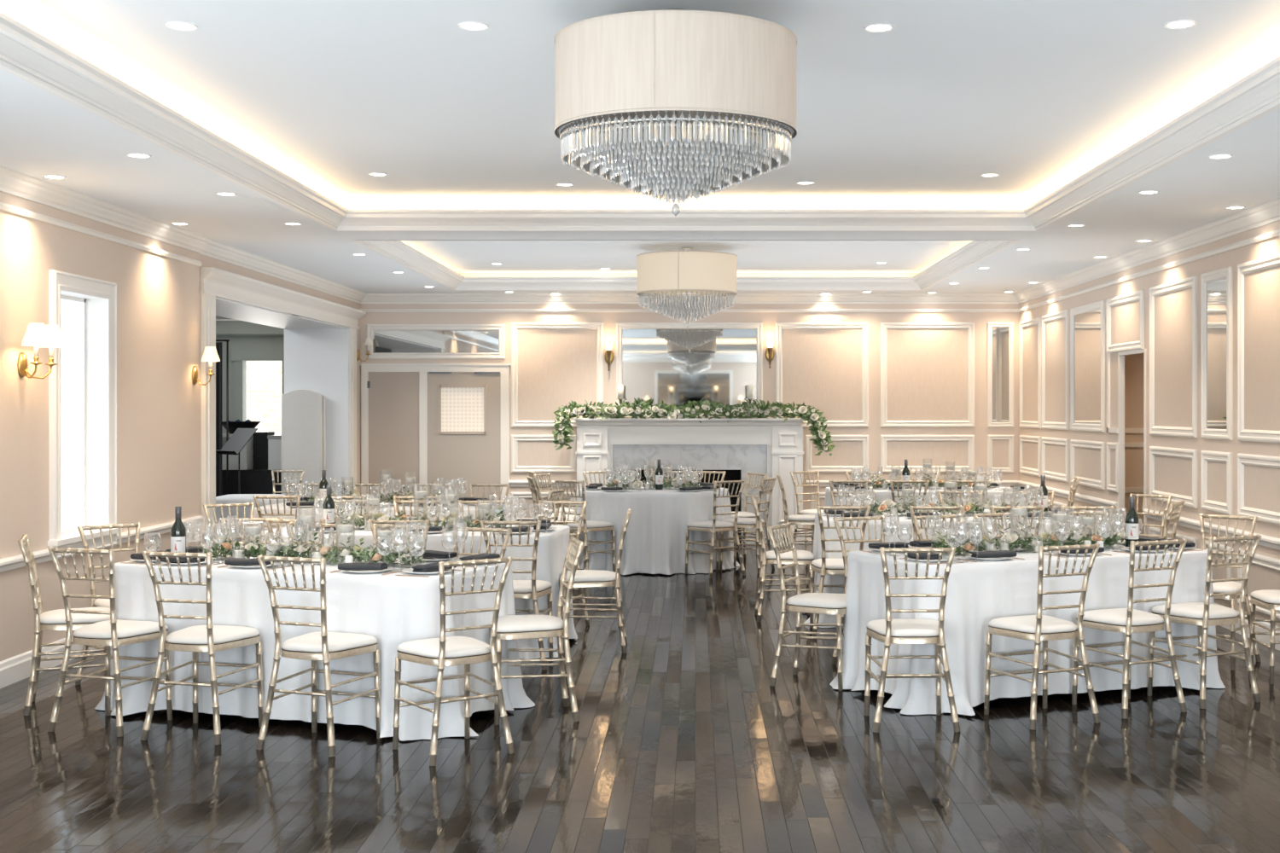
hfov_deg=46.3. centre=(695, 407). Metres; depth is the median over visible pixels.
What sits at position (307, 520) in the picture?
candle
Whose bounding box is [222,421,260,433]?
basket
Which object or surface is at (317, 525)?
chair
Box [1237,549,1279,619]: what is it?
trim
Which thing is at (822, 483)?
trim
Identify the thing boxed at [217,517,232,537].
bowl
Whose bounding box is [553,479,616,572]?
chair
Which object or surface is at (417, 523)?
champagne flute
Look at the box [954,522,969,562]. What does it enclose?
wine glass
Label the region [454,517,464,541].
bowl
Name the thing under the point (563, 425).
garland
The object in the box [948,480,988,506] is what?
chair
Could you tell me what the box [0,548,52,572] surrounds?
trim
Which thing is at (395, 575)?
fork
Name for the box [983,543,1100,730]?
chair
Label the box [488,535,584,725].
chair
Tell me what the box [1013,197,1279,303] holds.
trim
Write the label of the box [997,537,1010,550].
votive
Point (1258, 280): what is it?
trim
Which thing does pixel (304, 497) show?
napkin
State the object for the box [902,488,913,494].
candle
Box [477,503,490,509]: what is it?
candle
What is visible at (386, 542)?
table card
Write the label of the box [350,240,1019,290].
crown molding
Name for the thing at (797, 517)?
seat cushion
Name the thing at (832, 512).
napkin
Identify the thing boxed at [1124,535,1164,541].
napkin
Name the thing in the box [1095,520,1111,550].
water goblet
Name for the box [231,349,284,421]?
window
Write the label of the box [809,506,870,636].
chair
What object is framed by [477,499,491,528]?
vase
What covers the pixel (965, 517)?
vase
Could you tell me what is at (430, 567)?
napkin
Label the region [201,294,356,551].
trim
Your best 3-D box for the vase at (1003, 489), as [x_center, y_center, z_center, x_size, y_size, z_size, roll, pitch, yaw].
[2.360,0.712,11.220,0.096,0.200,0.096,0,0,0]
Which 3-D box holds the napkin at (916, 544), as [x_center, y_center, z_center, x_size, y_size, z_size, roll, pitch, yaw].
[1.351,0.781,8.583,0.234,0.032,0.098,0,0,-27]
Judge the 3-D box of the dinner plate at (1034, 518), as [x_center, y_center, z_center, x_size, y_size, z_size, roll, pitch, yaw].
[2.490,0.803,10.920,0.260,0.017,0.260,0,0,0]
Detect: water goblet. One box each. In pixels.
[144,532,161,565]
[186,523,203,541]
[198,529,215,561]
[203,526,220,558]
[249,526,265,556]
[264,531,281,564]
[318,528,335,558]
[336,505,349,520]
[376,535,393,556]
[407,530,423,564]
[407,536,425,557]
[425,506,439,526]
[441,530,457,562]
[503,506,516,521]
[896,523,913,553]
[946,529,962,560]
[966,526,983,545]
[1053,523,1070,541]
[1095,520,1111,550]
[1106,516,1122,544]
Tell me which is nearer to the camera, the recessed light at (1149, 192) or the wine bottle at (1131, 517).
the wine bottle at (1131, 517)
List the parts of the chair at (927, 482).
leg, rail, rail, leg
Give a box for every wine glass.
[190,520,206,541]
[211,523,227,563]
[217,517,232,556]
[278,524,294,565]
[304,481,314,500]
[306,520,321,541]
[390,529,407,570]
[390,529,407,572]
[395,523,408,563]
[439,500,452,531]
[452,522,468,543]
[540,500,552,533]
[627,470,635,491]
[882,517,896,554]
[924,515,938,535]
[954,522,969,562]
[983,518,998,551]
[1001,512,1016,549]
[1056,511,1070,536]
[1069,515,1083,545]
[1093,509,1107,528]
[1111,513,1125,550]
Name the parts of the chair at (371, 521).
leg, rail, rail, leg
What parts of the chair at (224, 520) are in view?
leg, rail, rail, leg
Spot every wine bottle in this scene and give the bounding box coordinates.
[170,506,186,563]
[319,470,328,506]
[323,485,334,523]
[655,459,663,489]
[901,459,909,486]
[1037,475,1047,512]
[1125,496,1138,546]
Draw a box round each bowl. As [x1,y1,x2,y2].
[144,532,161,552]
[198,529,215,549]
[203,517,214,541]
[203,526,220,545]
[211,523,227,544]
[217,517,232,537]
[226,516,237,539]
[249,526,265,545]
[264,531,281,552]
[278,524,294,546]
[294,520,304,544]
[318,528,335,546]
[390,529,407,551]
[390,529,407,552]
[406,523,416,548]
[407,530,423,551]
[408,521,418,546]
[441,530,457,550]
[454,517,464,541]
[882,517,896,537]
[890,514,899,537]
[896,523,913,541]
[946,529,962,547]
[954,522,969,543]
[955,514,965,536]
[972,518,982,542]
[983,518,998,539]
[1001,512,1016,532]
[1042,512,1052,534]
[1069,515,1083,535]
[1095,520,1111,539]
[1111,513,1125,533]
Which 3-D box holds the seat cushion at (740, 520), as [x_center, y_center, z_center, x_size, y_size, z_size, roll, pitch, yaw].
[0.473,1.099,14.521,0.380,0.051,0.388,0,0,23]
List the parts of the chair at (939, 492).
leg, rail, leg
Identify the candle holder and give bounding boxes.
[616,398,625,418]
[744,398,754,418]
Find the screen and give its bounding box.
[281,389,325,497]
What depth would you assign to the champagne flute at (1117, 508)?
8.73 m
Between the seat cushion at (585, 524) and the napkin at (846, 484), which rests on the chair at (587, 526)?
the seat cushion at (585, 524)
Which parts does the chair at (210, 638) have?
leg, rail, rail, rail, rail, leg, seat frame, leg, leg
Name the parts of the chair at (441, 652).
leg, leg, seat frame, leg, rail, rail, rail, rail, leg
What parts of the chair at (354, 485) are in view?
rail, leg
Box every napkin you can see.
[130,551,170,559]
[159,557,205,563]
[165,546,203,552]
[224,558,273,565]
[285,501,317,506]
[300,496,310,500]
[308,526,336,531]
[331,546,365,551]
[337,563,388,570]
[351,501,382,506]
[405,525,442,531]
[411,562,456,572]
[412,550,457,558]
[418,502,448,506]
[459,497,487,500]
[459,552,500,560]
[494,527,530,532]
[516,518,550,523]
[533,523,551,529]
[585,485,597,488]
[588,482,602,487]
[600,487,622,490]
[678,486,703,490]
[698,482,714,486]
[702,485,719,489]
[823,509,844,514]
[833,483,845,488]
[835,482,859,486]
[840,512,873,517]
[844,486,869,489]
[868,541,909,549]
[888,486,912,489]
[906,512,939,517]
[907,552,942,559]
[909,541,938,546]
[944,486,967,489]
[969,550,1016,558]
[975,482,1000,486]
[1010,485,1024,489]
[1021,512,1053,517]
[1047,507,1060,512]
[1060,546,1104,553]
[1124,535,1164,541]
[1128,544,1169,551]
[1159,539,1195,547]
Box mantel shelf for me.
[572,418,803,426]
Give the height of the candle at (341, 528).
0.038 m
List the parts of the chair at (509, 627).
leg, seat frame, rail, leg, leg, rail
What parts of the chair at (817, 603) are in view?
leg, rail, rail, rail, rail, leg, seat frame, leg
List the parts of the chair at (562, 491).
leg, rail, leg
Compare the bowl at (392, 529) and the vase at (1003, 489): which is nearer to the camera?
the bowl at (392, 529)
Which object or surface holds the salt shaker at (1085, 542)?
on the tablecloth at (978, 593)
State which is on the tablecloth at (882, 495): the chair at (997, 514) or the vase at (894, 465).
the vase at (894, 465)
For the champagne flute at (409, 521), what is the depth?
7.70 m
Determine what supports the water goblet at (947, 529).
on the tablecloth at (978, 593)
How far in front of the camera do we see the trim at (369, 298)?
17.55 m
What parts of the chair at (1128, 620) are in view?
leg, seat frame, leg, leg, rail, rail, rail, rail, leg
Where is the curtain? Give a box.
[215,339,229,496]
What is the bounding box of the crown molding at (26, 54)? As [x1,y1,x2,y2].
[0,11,1279,231]
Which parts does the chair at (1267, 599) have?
leg, seat frame, leg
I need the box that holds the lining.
[215,297,348,500]
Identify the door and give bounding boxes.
[359,363,511,521]
[1117,349,1146,538]
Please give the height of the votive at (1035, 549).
0.085 m
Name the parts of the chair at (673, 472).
rail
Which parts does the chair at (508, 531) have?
leg, rail, rail, leg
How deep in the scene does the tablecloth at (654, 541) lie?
14.21 m
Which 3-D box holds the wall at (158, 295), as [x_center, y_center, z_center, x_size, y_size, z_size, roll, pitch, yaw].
[-4.298,-0.070,6.300,0.737,3.300,23.000,0,0,0]
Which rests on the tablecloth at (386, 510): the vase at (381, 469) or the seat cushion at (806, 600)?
the vase at (381, 469)
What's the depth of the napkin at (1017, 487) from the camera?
14.55 m
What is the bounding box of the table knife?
[929,562,964,564]
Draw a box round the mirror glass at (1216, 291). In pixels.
[1206,279,1226,429]
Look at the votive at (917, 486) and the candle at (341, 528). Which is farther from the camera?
the votive at (917, 486)
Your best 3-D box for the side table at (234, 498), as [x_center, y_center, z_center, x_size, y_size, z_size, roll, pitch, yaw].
[-4.250,1.198,14.200,0.624,0.725,0.728,0,0,0]
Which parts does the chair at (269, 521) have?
leg, rail, rail, leg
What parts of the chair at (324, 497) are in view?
rail, leg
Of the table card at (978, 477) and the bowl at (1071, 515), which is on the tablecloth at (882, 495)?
the table card at (978, 477)
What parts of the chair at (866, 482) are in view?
leg, rail, rail, rail, leg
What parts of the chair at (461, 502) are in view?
leg, rail, leg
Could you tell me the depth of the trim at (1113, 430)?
13.75 m
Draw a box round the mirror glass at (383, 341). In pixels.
[372,331,498,352]
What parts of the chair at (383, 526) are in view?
leg, rail, leg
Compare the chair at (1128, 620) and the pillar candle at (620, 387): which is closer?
the chair at (1128, 620)
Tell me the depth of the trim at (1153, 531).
11.79 m
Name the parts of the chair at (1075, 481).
leg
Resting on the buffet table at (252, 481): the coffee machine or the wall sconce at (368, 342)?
the coffee machine
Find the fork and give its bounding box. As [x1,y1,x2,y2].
[395,575,429,577]
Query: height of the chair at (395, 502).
0.907 m
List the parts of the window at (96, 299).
sash, sill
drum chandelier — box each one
[554,8,797,215]
[636,247,737,327]
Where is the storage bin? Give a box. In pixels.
[267,435,281,470]
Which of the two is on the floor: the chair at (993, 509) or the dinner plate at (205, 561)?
the chair at (993, 509)
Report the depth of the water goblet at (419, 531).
7.79 m
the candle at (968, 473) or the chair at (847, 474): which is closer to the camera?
the candle at (968, 473)
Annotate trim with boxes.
[0,165,210,253]
[0,202,202,266]
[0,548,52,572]
[116,516,203,544]
[198,239,366,303]
[200,267,366,329]
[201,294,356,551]
[215,315,284,336]
[360,293,1018,303]
[360,308,1018,312]
[509,480,575,486]
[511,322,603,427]
[511,435,576,472]
[511,492,576,521]
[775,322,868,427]
[805,435,868,472]
[806,480,1018,486]
[810,492,825,509]
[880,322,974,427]
[880,435,974,472]
[987,435,1013,472]
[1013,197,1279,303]
[1017,480,1117,510]
[1018,229,1279,312]
[1019,316,1041,428]
[1019,435,1041,477]
[1033,495,1037,511]
[1041,309,1069,430]
[1041,436,1069,482]
[1047,500,1067,507]
[1070,439,1105,489]
[1072,506,1103,530]
[1106,290,1144,353]
[1106,353,1117,433]
[1106,442,1117,492]
[1124,428,1143,492]
[1143,508,1279,550]
[1149,275,1197,437]
[1149,446,1197,508]
[1149,526,1197,548]
[1200,450,1232,515]
[1200,541,1232,601]
[1237,253,1279,442]
[1237,453,1279,525]
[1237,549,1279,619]
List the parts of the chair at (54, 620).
rail, leg, leg, seat frame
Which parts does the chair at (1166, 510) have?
rail, rail, rail, rail, leg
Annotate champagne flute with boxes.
[203,517,215,559]
[226,516,237,558]
[227,518,238,546]
[293,520,305,564]
[404,523,416,569]
[407,521,419,565]
[417,523,427,557]
[453,517,464,559]
[889,514,900,556]
[932,512,942,553]
[954,514,965,556]
[961,485,968,513]
[972,518,983,562]
[1042,512,1053,552]
[1107,509,1119,548]
[1116,507,1126,546]
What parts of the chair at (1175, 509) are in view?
leg, leg, rail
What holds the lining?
attached to the wall at (158, 295)
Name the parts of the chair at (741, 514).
leg, rail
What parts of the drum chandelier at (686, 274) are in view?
lamp shade, crystal frame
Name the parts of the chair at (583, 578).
leg, seat frame, leg, leg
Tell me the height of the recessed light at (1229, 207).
0.006 m
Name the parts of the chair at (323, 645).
leg, rail, rail, rail, rail, leg, leg, seat frame, leg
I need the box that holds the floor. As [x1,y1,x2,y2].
[0,541,1279,852]
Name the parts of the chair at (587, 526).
leg, rail, rail, rail, rail, leg, leg, seat frame, leg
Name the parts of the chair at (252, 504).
leg, rail, rail, rail, leg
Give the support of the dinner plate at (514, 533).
on the tablecloth at (552, 548)
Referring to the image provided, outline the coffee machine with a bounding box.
[222,433,253,470]
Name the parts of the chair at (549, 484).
leg, rail, leg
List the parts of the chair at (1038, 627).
leg, seat frame, leg, leg, rail, rail, rail, rail, leg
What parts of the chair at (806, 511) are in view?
leg, rail, rail, rail, rail, leg, leg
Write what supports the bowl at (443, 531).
on the water goblet at (443, 531)
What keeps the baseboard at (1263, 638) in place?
attached to the wall at (1271, 247)
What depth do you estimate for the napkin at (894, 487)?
14.52 m
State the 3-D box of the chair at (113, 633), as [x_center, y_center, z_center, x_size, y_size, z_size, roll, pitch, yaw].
[-2.900,1.130,7.410,0.431,0.907,0.466,0,0,17]
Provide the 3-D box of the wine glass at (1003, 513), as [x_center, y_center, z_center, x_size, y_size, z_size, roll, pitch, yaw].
[1.806,0.709,8.602,0.082,0.205,0.082,0,0,27]
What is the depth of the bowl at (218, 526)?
8.09 m
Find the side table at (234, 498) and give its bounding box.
[215,494,287,542]
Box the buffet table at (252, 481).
[222,469,281,495]
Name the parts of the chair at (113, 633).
leg, rail, rail, rail, rail, leg, leg, seat frame, leg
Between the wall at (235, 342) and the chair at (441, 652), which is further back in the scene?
the wall at (235, 342)
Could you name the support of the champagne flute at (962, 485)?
on the tablecloth at (904, 532)
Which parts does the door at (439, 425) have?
fixed panel, vision frame, pane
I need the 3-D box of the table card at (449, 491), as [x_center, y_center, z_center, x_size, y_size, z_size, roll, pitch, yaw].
[-2.040,0.744,12.401,0.070,0.135,0.024,0,0,-6]
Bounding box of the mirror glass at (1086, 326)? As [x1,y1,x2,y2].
[1073,308,1100,424]
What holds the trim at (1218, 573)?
attached to the wall at (1271, 247)
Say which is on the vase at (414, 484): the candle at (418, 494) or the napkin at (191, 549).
the candle at (418, 494)
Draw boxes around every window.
[47,269,122,560]
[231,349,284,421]
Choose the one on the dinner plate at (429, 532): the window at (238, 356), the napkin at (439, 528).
the napkin at (439, 528)
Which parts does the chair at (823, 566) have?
leg, leg, seat frame, rail, rail, rail, rail, leg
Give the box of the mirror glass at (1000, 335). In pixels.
[992,327,1008,422]
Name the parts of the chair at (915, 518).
leg, rail, leg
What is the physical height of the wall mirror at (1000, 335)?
1.235 m
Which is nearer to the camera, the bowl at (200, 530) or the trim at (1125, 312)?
the bowl at (200, 530)
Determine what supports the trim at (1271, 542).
attached to the wall at (1271, 247)
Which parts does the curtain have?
curtain rod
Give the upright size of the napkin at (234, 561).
0.032 m
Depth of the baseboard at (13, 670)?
8.71 m
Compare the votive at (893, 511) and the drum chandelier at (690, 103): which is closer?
the drum chandelier at (690, 103)
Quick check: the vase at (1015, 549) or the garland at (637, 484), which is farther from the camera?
the garland at (637, 484)
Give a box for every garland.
[197,528,427,564]
[302,486,459,505]
[334,504,512,529]
[552,397,836,456]
[605,472,702,489]
[860,494,1034,515]
[861,473,993,488]
[927,522,1127,555]
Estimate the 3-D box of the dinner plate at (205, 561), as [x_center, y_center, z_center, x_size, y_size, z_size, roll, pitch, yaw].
[-2.637,0.803,7.745,0.260,0.017,0.260,0,0,20]
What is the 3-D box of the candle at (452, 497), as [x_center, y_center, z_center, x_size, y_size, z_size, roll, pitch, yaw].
[-1.623,0.600,9.929,0.086,0.038,0.086,0,0,0]
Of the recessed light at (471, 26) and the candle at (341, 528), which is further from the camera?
the candle at (341, 528)
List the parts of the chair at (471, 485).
leg, rail, leg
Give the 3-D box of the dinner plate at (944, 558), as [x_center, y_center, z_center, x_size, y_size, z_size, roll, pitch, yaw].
[1.239,0.803,7.906,0.260,0.017,0.260,0,0,-24]
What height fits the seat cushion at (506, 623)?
0.051 m
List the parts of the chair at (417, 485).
rail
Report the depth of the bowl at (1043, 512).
8.42 m
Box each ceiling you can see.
[0,0,1279,209]
[0,69,1279,293]
[401,240,971,276]
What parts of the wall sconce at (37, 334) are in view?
plate, arm, lamp shade, arm, lamp shade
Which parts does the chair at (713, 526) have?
leg, seat frame, leg, leg, rail, rail, rail, rail, leg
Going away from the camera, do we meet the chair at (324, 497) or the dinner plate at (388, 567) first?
the dinner plate at (388, 567)
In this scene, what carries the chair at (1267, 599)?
on the floor
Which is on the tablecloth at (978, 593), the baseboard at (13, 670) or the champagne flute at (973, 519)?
the champagne flute at (973, 519)
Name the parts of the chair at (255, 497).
leg, rail, rail, rail, leg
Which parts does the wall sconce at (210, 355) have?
plate, arm, lamp shade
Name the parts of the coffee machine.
panel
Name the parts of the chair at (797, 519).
leg, leg, seat frame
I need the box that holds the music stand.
[215,428,257,494]
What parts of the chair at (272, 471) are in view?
leg, rail, rail, leg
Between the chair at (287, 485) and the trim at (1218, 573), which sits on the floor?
the chair at (287, 485)
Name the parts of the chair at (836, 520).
leg, rail, rail, leg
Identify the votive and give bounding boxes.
[231,545,244,558]
[264,546,278,562]
[310,547,324,565]
[364,517,374,529]
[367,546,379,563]
[461,516,471,526]
[616,482,622,488]
[644,481,651,489]
[873,504,883,516]
[881,481,888,489]
[889,505,898,517]
[915,482,922,489]
[931,481,938,489]
[947,537,959,553]
[956,505,965,517]
[983,538,995,551]
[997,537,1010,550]
[1031,536,1043,552]
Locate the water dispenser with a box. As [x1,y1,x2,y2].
[253,431,274,469]
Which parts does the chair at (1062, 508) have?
leg, rail, rail, leg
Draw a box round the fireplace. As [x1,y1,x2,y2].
[572,418,804,545]
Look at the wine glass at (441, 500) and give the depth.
9.78 m
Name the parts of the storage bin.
lid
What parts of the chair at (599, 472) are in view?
leg, rail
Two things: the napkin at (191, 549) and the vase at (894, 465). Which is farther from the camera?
the vase at (894, 465)
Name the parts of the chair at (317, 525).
leg, rail, leg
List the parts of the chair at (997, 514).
leg, rail, leg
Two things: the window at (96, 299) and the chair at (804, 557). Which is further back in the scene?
the chair at (804, 557)
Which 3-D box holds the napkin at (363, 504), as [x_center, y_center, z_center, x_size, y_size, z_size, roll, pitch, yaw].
[-2.658,0.781,12.090,0.234,0.032,0.098,0,0,2]
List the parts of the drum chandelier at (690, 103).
lamp shade, crystal frame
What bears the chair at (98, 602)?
on the floor
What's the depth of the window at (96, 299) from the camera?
9.95 m
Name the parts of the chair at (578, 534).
leg, rail, rail, leg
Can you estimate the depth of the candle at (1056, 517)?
8.50 m
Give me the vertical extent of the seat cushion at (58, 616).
0.051 m
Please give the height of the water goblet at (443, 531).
0.165 m
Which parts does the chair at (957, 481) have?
leg, rail, rail, leg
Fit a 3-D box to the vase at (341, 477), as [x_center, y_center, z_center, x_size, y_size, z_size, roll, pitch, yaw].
[-2.899,0.694,12.441,0.096,0.235,0.096,0,0,0]
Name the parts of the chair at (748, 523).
leg, leg, seat frame, leg, rail, leg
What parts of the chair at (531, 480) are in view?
leg, leg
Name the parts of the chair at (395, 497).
leg, rail, rail, leg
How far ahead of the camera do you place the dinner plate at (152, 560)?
7.83 m
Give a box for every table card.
[378,538,392,563]
[445,488,453,506]
[494,509,505,527]
[977,476,983,484]
[1017,497,1026,506]
[1100,523,1113,546]
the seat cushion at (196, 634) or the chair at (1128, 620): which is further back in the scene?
the chair at (1128, 620)
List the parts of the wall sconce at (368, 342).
plate, arm, lamp shade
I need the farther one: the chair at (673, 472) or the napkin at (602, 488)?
the chair at (673, 472)
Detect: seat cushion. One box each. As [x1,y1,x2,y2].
[40,607,110,623]
[72,619,168,638]
[93,599,110,608]
[165,624,259,644]
[281,631,377,652]
[397,636,490,657]
[490,615,563,632]
[512,580,551,593]
[536,507,575,513]
[537,516,577,521]
[548,512,575,517]
[559,570,615,581]
[566,520,613,528]
[687,520,733,528]
[721,517,765,524]
[731,512,756,517]
[766,550,814,559]
[786,593,846,608]
[788,514,815,521]
[799,509,823,514]
[811,558,843,569]
[866,618,944,636]
[988,615,1077,633]
[1076,608,1163,625]
[1152,602,1238,618]
[1212,581,1241,593]
[1250,589,1279,604]
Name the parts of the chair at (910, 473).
rail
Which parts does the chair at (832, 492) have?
leg, rail, leg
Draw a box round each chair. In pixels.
[17,534,110,715]
[47,546,172,737]
[75,522,140,685]
[140,550,264,745]
[203,502,254,546]
[221,517,283,544]
[253,494,300,531]
[256,554,382,757]
[265,518,325,547]
[271,470,304,500]
[285,483,319,501]
[288,522,343,550]
[323,495,371,519]
[333,500,374,519]
[353,483,394,501]
[368,519,429,550]
[372,523,429,552]
[392,495,441,517]
[392,556,514,766]
[393,500,442,523]
[408,483,450,502]
[453,526,511,558]
[459,500,509,521]
[469,483,510,500]
[479,520,553,670]
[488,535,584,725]
[526,471,575,536]
[526,476,577,537]
[533,472,575,533]
[538,500,589,626]
[543,488,565,525]
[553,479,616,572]
[559,509,631,653]
[582,471,614,485]
[651,470,685,482]
[685,479,745,578]
[694,471,726,487]
[719,477,776,573]
[731,472,767,558]
[750,496,814,622]
[766,522,846,691]
[776,474,815,566]
[790,471,823,552]
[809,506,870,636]
[828,480,868,506]
[830,490,875,511]
[831,515,884,664]
[845,471,880,485]
[864,546,960,733]
[890,480,929,507]
[909,471,939,486]
[909,506,963,541]
[911,513,962,541]
[937,490,983,511]
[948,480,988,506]
[959,471,994,487]
[972,512,1021,537]
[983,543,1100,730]
[990,506,1044,537]
[1008,490,1054,511]
[1058,510,1106,535]
[1060,506,1114,535]
[1067,476,1080,511]
[1071,538,1186,719]
[1129,493,1172,538]
[1146,534,1261,709]
[1163,500,1185,539]
[1199,513,1261,670]
[1249,589,1279,684]
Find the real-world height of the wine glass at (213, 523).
0.205 m
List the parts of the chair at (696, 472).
rail, leg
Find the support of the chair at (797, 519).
on the floor
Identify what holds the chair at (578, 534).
on the floor
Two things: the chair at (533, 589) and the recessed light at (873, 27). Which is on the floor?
the chair at (533, 589)
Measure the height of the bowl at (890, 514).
0.125 m
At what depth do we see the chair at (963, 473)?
15.81 m
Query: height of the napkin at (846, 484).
0.032 m
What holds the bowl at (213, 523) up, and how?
on the wine glass at (213, 523)
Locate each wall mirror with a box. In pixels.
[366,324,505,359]
[616,322,762,417]
[987,322,1013,427]
[1070,300,1105,432]
[1200,266,1232,440]
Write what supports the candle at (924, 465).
on the vase at (922, 459)
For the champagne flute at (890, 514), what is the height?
0.225 m
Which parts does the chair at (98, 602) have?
leg, rail, rail, rail, leg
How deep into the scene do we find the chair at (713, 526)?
14.02 m
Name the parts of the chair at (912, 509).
leg, rail, rail, leg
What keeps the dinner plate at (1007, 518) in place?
on the tablecloth at (904, 532)
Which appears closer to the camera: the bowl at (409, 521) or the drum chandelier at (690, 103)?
the drum chandelier at (690, 103)
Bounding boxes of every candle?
[244,526,261,535]
[297,516,314,523]
[337,524,353,533]
[342,481,352,485]
[366,499,379,505]
[377,530,393,539]
[381,475,391,479]
[405,477,415,482]
[414,491,427,497]
[431,484,442,489]
[444,494,458,500]
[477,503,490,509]
[617,384,623,398]
[628,471,637,475]
[646,465,655,468]
[663,468,671,471]
[746,384,752,398]
[891,469,900,472]
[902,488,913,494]
[923,464,931,467]
[944,482,955,487]
[946,465,954,470]
[965,522,981,529]
[967,471,976,475]
[975,484,986,490]
[1004,492,1015,498]
[1011,508,1026,516]
[1052,514,1067,521]
[1080,517,1094,524]
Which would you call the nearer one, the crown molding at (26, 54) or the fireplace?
the crown molding at (26, 54)
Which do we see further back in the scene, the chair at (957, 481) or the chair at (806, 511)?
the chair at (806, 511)
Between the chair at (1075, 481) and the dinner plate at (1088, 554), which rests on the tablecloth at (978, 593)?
the dinner plate at (1088, 554)
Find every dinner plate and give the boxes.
[129,558,160,562]
[160,558,213,565]
[226,561,279,569]
[287,505,319,508]
[308,530,336,533]
[340,566,393,573]
[352,505,384,508]
[401,568,455,575]
[407,529,445,534]
[413,556,455,562]
[448,558,485,565]
[495,530,532,535]
[514,524,534,527]
[529,527,557,531]
[584,487,601,490]
[600,489,628,492]
[674,489,702,492]
[821,512,841,517]
[843,488,870,491]
[844,510,874,512]
[907,556,954,562]
[910,546,937,547]
[965,554,1013,560]
[984,516,1016,519]
[1000,488,1026,490]
[1021,517,1051,519]
[1053,551,1101,556]
[1121,546,1169,552]
[1168,546,1195,550]
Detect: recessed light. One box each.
[42,174,66,179]
[126,153,151,158]
[165,21,197,30]
[170,222,189,225]
[215,192,236,196]
[283,222,302,225]
[351,253,366,255]
[368,172,387,176]
[458,21,488,30]
[555,183,574,186]
[796,180,814,185]
[863,23,894,32]
[980,173,999,177]
[1015,248,1030,250]
[1066,224,1084,226]
[1093,256,1108,258]
[1135,239,1152,242]
[1137,190,1159,194]
[1163,19,1196,29]
[1207,154,1233,159]
[1225,206,1245,209]
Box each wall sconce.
[17,322,65,379]
[192,346,220,385]
[356,337,372,361]
[604,343,613,371]
[765,340,773,368]
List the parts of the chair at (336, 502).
rail, leg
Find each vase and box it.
[243,522,261,552]
[296,506,315,557]
[336,517,354,564]
[341,477,353,506]
[365,493,380,520]
[375,525,395,565]
[380,469,386,506]
[404,472,416,506]
[413,483,428,519]
[443,488,459,530]
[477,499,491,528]
[890,465,901,485]
[901,484,914,516]
[922,459,932,488]
[943,475,956,514]
[965,517,982,554]
[966,469,977,489]
[974,478,987,513]
[1002,488,1016,506]
[1010,500,1027,552]
[1051,508,1068,545]
[1078,512,1095,544]
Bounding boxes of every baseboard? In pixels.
[0,635,103,688]
[806,531,811,540]
[1214,603,1279,651]
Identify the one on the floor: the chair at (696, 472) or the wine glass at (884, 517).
the chair at (696, 472)
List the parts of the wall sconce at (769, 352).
plate, arm, lamp shade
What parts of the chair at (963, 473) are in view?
rail, leg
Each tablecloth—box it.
[94,552,535,740]
[252,501,506,539]
[255,523,577,659]
[576,485,739,575]
[803,512,1090,628]
[823,487,1031,511]
[829,540,1225,715]
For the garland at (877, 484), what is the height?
0.154 m
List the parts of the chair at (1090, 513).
leg, rail, leg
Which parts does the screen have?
panel frame, panel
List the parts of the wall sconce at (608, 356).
lamp shade, plate, arm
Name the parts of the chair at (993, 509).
leg, rail, rail, leg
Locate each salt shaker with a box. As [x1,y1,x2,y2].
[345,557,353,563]
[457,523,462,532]
[1083,541,1090,544]
[1096,541,1103,547]
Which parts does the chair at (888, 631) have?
leg, leg, seat frame, rail, rail, rail, rail, leg, leg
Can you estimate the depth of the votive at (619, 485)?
14.80 m
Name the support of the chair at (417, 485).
on the floor
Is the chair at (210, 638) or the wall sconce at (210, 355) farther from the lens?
the wall sconce at (210, 355)
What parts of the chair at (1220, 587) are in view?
leg, seat frame, rail, rail, rail, leg, leg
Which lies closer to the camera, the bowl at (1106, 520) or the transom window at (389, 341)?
the bowl at (1106, 520)
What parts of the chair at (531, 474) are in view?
leg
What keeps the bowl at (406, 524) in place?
on the champagne flute at (406, 524)
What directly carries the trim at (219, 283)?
attached to the wall at (158, 295)
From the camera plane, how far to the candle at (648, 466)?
14.86 m
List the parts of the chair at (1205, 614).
leg, seat frame, leg, leg, rail, rail, rail, rail, leg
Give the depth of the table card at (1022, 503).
11.24 m
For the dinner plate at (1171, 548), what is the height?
0.017 m
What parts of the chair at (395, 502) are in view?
leg, rail, leg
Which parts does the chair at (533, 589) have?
leg, rail, rail, rail, rail, seat frame, leg, leg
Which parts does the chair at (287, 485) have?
leg, rail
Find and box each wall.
[0,191,360,661]
[60,299,78,529]
[215,336,284,433]
[360,303,1019,540]
[1019,220,1279,627]
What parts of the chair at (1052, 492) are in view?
rail, leg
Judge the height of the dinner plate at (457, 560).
0.017 m
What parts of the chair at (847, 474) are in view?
rail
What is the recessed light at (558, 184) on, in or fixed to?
in the ceiling at (1036, 95)
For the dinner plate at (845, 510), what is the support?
on the tablecloth at (904, 532)
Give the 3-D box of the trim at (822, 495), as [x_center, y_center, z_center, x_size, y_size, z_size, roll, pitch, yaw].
[1.700,1.188,17.587,0.684,0.385,0.026,0,0,0]
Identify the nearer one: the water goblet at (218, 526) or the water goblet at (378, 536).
the water goblet at (378, 536)
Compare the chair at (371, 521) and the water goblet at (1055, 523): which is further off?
the chair at (371, 521)

